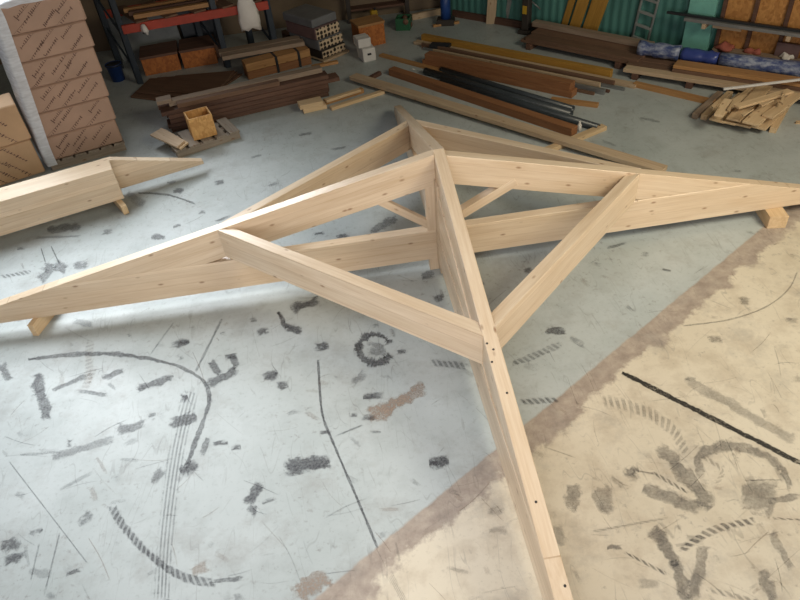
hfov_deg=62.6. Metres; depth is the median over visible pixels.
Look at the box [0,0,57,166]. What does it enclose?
film
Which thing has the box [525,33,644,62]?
board
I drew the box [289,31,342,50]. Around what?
bundle
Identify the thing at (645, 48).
roll
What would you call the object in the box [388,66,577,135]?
timber
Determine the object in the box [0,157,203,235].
wooden beam
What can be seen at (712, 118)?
board
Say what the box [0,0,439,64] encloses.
wall
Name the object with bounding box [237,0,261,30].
cloth bag
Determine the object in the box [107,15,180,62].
panel
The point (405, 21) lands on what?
log
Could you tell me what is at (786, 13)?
wall panel
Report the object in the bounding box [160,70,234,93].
plywood sheet
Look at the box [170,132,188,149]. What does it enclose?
board offcut
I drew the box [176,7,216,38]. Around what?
board
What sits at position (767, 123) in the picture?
board
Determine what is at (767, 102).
wood splinter
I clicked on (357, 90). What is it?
offcut
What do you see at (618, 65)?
bearer
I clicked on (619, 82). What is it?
board
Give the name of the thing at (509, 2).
frame bar
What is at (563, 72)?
rail
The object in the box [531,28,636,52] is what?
board
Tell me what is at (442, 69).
pipe
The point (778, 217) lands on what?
block
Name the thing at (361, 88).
offcut
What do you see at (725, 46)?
rag
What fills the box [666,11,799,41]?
wall rail
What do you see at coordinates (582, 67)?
board
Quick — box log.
[402,12,407,24]
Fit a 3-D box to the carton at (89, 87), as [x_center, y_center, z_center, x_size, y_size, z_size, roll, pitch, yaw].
[-3.478,-2.262,6.804,0.741,0.244,0.782,-22,43,-17]
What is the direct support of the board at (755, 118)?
on the board at (735, 115)
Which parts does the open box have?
panel, panel, panel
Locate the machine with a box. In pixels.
[437,0,454,25]
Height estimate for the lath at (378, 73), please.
0.045 m
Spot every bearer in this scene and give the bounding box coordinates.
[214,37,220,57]
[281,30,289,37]
[526,43,537,49]
[614,62,625,69]
[691,91,722,119]
[700,91,732,120]
[769,109,788,132]
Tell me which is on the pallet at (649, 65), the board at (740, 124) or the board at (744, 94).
the board at (740, 124)
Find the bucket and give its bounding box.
[105,60,124,81]
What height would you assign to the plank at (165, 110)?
0.046 m
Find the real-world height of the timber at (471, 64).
0.076 m
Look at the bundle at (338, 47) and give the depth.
8.57 m
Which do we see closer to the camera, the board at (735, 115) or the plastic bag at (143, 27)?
the board at (735, 115)
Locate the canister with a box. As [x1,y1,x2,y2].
[369,7,377,14]
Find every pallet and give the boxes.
[51,123,126,170]
[167,117,240,157]
[310,49,349,61]
[623,56,799,99]
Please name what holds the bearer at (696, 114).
on the floor
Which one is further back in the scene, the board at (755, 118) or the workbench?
the workbench
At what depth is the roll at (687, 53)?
7.18 m
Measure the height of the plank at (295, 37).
0.050 m
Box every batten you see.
[712,25,741,31]
[723,78,799,89]
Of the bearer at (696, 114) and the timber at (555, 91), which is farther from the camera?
the timber at (555, 91)
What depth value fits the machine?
9.12 m
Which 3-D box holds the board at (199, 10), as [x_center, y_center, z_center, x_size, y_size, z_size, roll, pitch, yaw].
[-2.722,-3.770,8.395,0.160,0.022,0.850,-29,46,-24]
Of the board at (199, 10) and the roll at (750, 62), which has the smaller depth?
the roll at (750, 62)
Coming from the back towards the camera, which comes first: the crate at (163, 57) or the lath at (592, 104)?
the crate at (163, 57)
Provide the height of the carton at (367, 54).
0.166 m
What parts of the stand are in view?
control panel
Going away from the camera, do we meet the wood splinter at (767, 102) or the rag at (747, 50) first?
the wood splinter at (767, 102)
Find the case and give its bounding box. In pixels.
[429,42,450,48]
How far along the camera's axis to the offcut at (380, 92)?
7.51 m
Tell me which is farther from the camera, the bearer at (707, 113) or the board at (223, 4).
the board at (223, 4)
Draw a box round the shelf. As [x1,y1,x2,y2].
[350,0,404,11]
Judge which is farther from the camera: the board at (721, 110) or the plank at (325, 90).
the plank at (325, 90)
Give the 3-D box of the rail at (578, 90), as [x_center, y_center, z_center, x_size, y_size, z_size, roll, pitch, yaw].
[1.463,-2.540,7.580,1.663,0.030,0.033,25,50,31]
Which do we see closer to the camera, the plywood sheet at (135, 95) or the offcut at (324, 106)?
the offcut at (324, 106)
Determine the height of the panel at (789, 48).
0.342 m
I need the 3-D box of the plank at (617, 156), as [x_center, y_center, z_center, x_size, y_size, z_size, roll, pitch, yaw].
[0.876,-1.916,6.854,3.926,0.045,0.126,28,51,33]
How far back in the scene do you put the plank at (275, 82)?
7.32 m
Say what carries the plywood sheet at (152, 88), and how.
on the plywood sheet at (135, 95)
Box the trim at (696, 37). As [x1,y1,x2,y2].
[681,0,718,50]
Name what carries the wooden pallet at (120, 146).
on the floor
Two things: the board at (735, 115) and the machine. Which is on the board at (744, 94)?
the board at (735, 115)
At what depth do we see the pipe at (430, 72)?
7.29 m
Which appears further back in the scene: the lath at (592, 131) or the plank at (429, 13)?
the plank at (429, 13)
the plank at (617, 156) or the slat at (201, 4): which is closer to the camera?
the plank at (617, 156)
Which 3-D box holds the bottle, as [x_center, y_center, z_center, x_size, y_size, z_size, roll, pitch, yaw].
[1.788,-1.732,6.557,0.044,0.100,0.043,-9,41,-3]
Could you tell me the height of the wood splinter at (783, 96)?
0.014 m
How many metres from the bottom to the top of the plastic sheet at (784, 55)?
0.058 m
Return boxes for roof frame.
[0,105,799,599]
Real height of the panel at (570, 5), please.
1.500 m
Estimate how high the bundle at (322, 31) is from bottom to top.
0.150 m
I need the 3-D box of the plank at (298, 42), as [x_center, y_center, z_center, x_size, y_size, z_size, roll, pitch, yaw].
[-1.750,-3.208,8.427,1.056,0.050,0.140,-14,41,-9]
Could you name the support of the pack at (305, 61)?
on the floor
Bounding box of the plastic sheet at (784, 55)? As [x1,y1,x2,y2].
[779,52,793,59]
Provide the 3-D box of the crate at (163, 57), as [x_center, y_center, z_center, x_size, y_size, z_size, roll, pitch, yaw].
[-3.202,-3.242,8.815,0.487,0.240,0.470,-14,41,-9]
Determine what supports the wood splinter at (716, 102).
on the board at (721, 110)
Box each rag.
[714,41,734,51]
[743,48,760,54]
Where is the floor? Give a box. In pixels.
[0,7,799,599]
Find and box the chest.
[712,45,799,60]
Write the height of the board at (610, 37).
0.060 m
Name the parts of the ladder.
rail, rail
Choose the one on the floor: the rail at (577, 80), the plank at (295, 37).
the rail at (577, 80)
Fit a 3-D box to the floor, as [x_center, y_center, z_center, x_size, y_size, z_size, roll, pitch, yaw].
[-0.944,-1.418,6.613,20.000,0.001,18.000,-9,41,-3]
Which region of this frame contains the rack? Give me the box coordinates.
[93,0,276,83]
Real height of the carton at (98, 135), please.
0.244 m
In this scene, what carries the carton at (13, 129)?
on the carton at (19, 160)
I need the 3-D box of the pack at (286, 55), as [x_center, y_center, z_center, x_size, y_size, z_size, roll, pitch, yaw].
[-1.575,-3.082,8.381,0.847,0.098,0.214,-20,43,-16]
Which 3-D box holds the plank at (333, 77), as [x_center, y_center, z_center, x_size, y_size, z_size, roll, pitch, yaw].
[-1.647,-2.333,7.497,1.969,0.046,0.165,-17,42,-13]
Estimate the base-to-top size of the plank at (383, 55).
0.030 m
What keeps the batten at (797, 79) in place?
on the board at (744, 104)
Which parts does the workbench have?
leg, leg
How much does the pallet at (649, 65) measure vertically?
0.110 m
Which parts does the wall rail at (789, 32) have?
rail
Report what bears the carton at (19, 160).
on the floor
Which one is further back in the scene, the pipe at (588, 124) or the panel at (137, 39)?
the panel at (137, 39)
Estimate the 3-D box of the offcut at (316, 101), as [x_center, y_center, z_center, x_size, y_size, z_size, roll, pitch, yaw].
[-1.014,-2.224,7.436,0.270,0.050,0.140,-16,42,-11]
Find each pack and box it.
[241,45,309,71]
[243,56,311,79]
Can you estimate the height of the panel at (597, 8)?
1.500 m
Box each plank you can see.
[160,70,328,116]
[167,88,329,128]
[168,72,339,119]
[169,65,321,106]
[170,84,328,123]
[172,92,328,131]
[176,79,279,108]
[218,35,299,56]
[221,39,304,60]
[349,73,667,170]
[379,53,440,71]
[411,8,440,19]
[433,20,458,26]
[633,81,715,103]
[672,68,799,90]
[673,60,799,86]
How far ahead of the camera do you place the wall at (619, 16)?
7.97 m
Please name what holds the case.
on the floor
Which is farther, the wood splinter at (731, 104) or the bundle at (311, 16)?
the bundle at (311, 16)
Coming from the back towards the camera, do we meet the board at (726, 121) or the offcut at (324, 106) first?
the offcut at (324, 106)
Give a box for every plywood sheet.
[131,73,242,100]
[136,71,237,96]
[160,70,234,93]
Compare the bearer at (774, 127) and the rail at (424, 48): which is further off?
the rail at (424, 48)
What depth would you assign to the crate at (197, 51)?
8.74 m
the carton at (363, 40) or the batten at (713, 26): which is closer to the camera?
the batten at (713, 26)
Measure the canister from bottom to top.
0.250 m
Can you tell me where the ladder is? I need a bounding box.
[631,0,659,39]
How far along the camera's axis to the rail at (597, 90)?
7.19 m
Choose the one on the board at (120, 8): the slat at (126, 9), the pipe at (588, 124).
the slat at (126, 9)
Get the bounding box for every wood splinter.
[711,98,720,108]
[726,100,733,112]
[741,109,753,116]
[759,100,773,106]
[780,90,785,104]
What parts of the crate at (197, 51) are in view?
lid, panel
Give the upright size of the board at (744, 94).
0.022 m
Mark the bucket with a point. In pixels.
(114, 68)
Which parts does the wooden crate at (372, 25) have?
panel, lid, panel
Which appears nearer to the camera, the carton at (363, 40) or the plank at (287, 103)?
the plank at (287, 103)
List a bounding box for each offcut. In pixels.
[150,128,184,147]
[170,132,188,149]
[297,96,322,109]
[302,101,326,113]
[323,87,363,104]
[325,88,360,102]
[330,90,384,110]
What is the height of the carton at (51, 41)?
0.244 m
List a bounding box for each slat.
[123,0,188,12]
[128,0,217,15]
[133,1,215,19]
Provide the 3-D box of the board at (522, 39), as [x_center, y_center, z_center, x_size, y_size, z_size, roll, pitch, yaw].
[2.164,-3.026,7.943,1.552,0.032,0.190,28,51,33]
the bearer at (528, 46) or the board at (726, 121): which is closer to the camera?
the board at (726, 121)
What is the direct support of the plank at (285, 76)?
on the plank
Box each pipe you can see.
[423,67,572,115]
[439,67,574,111]
[439,76,599,128]
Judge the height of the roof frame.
0.988 m
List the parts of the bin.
panel, panel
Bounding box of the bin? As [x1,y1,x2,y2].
[395,14,411,30]
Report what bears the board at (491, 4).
on the floor
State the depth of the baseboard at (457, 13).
9.14 m
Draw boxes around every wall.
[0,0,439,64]
[450,0,723,50]
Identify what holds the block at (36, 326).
on the floor
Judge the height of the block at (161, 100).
0.040 m
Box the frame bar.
[506,0,511,17]
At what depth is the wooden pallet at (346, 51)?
8.61 m
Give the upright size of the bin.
0.160 m
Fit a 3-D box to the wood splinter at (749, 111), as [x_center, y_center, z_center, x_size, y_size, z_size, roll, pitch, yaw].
[3.228,-1.740,6.106,0.188,0.014,0.036,-27,45,-22]
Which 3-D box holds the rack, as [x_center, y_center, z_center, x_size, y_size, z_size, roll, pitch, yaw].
[-2.801,-3.916,8.270,2.153,1.900,0.839,-14,41,-9]
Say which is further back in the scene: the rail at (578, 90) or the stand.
the stand
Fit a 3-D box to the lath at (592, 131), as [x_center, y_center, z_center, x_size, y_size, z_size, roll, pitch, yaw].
[1.717,-1.576,6.427,0.752,0.045,0.075,-25,44,-21]
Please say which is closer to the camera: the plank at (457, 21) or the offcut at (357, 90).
the offcut at (357, 90)
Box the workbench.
[345,0,409,23]
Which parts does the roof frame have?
king post, king post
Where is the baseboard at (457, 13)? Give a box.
[452,10,537,29]
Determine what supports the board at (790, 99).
on the board at (755, 118)
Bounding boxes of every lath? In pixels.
[114,199,128,214]
[311,60,337,66]
[369,71,381,77]
[545,124,606,149]
[551,96,598,107]
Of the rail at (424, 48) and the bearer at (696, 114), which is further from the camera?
the rail at (424, 48)
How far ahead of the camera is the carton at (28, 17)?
6.07 m
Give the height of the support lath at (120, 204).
0.089 m
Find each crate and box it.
[139,40,181,75]
[179,34,217,68]
[350,14,385,45]
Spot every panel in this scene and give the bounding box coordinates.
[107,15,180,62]
[561,0,575,24]
[570,0,589,26]
[583,0,608,30]
[713,0,799,57]
[774,41,799,58]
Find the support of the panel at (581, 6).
on the floor
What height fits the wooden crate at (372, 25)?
0.300 m
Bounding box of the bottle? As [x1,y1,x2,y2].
[577,121,581,131]
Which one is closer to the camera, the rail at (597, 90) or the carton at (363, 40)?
the rail at (597, 90)
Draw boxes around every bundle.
[283,4,335,27]
[286,19,339,40]
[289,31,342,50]
[308,41,345,58]
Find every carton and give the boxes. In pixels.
[0,93,30,147]
[0,139,44,185]
[1,0,86,35]
[12,20,94,62]
[21,46,101,88]
[30,72,108,113]
[39,96,115,136]
[47,119,122,159]
[353,33,370,48]
[357,44,375,62]
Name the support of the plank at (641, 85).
on the floor
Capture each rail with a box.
[421,42,614,84]
[423,47,624,90]
[433,49,600,86]
[575,83,605,94]
[577,88,594,94]
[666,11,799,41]
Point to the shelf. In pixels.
(386, 4)
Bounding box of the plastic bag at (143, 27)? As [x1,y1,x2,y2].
[140,24,148,34]
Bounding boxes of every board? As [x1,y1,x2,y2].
[118,5,148,23]
[141,0,177,18]
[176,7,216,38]
[188,8,205,13]
[215,0,233,8]
[413,39,635,88]
[421,33,612,76]
[486,0,496,23]
[521,35,627,63]
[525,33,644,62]
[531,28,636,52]
[532,19,654,46]
[709,93,740,123]
[714,98,732,117]
[720,108,736,125]
[725,89,752,113]
[726,85,772,121]
[733,89,793,108]
[736,94,777,128]
[742,99,779,126]
[752,97,792,130]
[762,92,799,118]
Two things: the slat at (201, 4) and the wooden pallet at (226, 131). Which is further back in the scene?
the slat at (201, 4)
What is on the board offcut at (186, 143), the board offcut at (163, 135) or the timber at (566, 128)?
the board offcut at (163, 135)
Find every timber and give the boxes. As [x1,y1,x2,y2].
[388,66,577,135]
[422,58,576,97]
[424,51,574,90]
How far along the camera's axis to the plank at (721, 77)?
6.89 m
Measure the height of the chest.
0.200 m
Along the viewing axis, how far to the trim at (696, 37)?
7.44 m
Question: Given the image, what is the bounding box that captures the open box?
[183,106,216,140]
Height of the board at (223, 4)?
0.022 m
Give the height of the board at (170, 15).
0.022 m
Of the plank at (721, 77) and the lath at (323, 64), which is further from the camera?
the lath at (323, 64)
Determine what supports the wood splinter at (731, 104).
on the board at (721, 110)
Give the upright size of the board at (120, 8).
0.022 m
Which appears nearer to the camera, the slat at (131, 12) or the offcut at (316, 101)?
the offcut at (316, 101)
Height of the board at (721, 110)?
0.022 m
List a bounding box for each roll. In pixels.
[637,40,682,60]
[680,47,720,64]
[718,52,799,76]
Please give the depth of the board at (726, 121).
6.33 m
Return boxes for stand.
[518,0,540,35]
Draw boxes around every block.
[27,315,54,335]
[155,94,171,105]
[755,207,788,228]
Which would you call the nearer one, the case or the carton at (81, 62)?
the carton at (81, 62)
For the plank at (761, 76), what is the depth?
6.90 m
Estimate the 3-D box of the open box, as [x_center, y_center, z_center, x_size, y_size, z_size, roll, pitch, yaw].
[-2.110,-1.867,6.957,0.249,0.235,0.230,-21,43,-17]
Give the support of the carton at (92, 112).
on the carton at (98, 135)
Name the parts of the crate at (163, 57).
lid, panel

